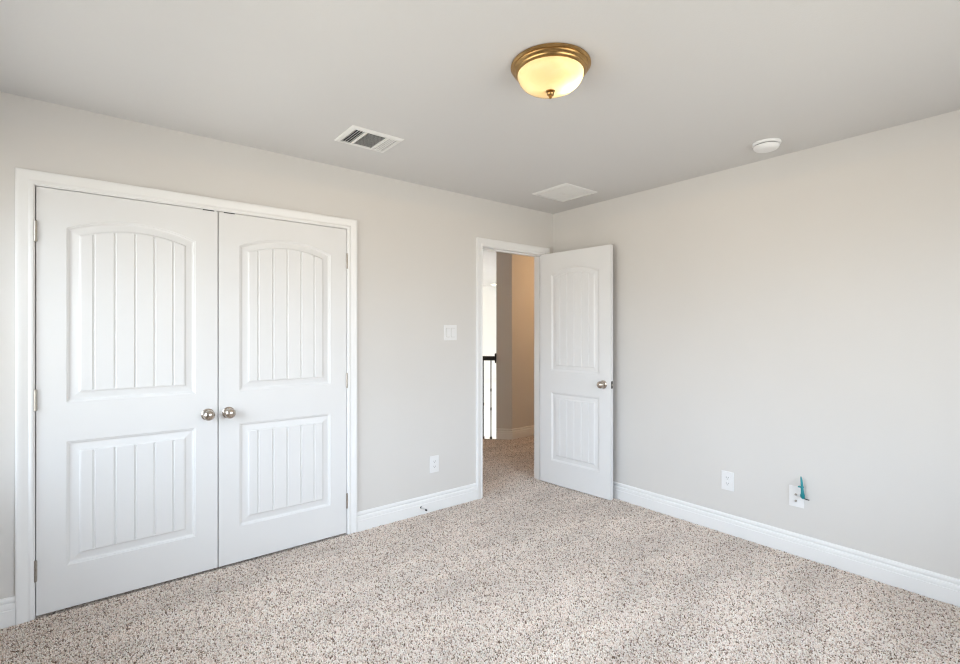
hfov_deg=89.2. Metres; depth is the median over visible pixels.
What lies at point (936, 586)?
baseboard
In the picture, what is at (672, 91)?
ceiling
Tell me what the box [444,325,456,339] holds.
light switch
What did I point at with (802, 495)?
cable
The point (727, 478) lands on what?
wall outlet
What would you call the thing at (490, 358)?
stair railing
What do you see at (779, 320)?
wall
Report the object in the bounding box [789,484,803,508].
outlet
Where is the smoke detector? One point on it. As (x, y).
(767, 145)
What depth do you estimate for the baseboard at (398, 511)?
3.49 m
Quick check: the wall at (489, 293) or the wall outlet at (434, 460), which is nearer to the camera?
the wall outlet at (434, 460)
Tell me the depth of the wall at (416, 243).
3.38 m
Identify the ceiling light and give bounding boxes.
[511,43,590,98]
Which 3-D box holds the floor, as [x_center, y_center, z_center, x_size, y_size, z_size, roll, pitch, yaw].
[0.818,1.368,3.579,7.320,0.050,6.230,0,0,-39]
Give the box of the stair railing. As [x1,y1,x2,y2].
[483,353,495,438]
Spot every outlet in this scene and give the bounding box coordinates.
[430,455,438,472]
[721,470,733,491]
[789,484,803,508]
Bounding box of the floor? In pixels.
[0,439,959,663]
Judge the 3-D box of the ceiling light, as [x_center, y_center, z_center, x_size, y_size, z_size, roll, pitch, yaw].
[0.289,-1.028,1.997,0.326,0.136,0.326,0,0,-39]
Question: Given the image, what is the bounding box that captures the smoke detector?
[752,138,780,152]
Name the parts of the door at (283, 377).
knob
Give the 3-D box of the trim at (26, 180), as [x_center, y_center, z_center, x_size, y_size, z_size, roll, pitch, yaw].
[-1.518,0.292,2.804,1.672,2.103,0.133,0,0,-39]
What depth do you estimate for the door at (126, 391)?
2.50 m
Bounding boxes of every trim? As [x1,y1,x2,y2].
[15,167,356,624]
[476,237,549,499]
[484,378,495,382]
[534,257,534,476]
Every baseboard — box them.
[0,483,476,628]
[496,425,533,439]
[613,481,959,607]
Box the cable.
[798,476,808,500]
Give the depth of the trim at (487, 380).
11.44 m
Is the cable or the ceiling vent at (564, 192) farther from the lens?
the ceiling vent at (564, 192)
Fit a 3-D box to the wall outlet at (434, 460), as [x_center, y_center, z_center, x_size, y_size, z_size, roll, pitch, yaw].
[-0.344,0.989,3.675,0.080,0.125,0.009,0,0,-39]
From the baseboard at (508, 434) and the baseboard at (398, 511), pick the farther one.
the baseboard at (508, 434)
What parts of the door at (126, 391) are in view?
knob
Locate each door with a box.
[34,186,217,615]
[218,212,347,566]
[541,244,612,499]
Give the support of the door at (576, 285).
in the wall at (416, 243)
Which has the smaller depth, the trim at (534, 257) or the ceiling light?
the ceiling light
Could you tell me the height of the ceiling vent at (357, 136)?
0.010 m
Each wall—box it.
[0,92,552,598]
[483,286,495,438]
[496,252,533,428]
[553,110,959,578]
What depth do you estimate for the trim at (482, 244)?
4.04 m
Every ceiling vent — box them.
[334,125,403,152]
[532,183,596,201]
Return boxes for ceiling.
[0,0,959,286]
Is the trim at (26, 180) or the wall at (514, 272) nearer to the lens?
the trim at (26, 180)
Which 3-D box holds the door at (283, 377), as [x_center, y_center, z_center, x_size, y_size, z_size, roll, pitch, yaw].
[-1.175,0.320,2.998,0.771,2.023,0.100,0,0,-39]
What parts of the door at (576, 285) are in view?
knob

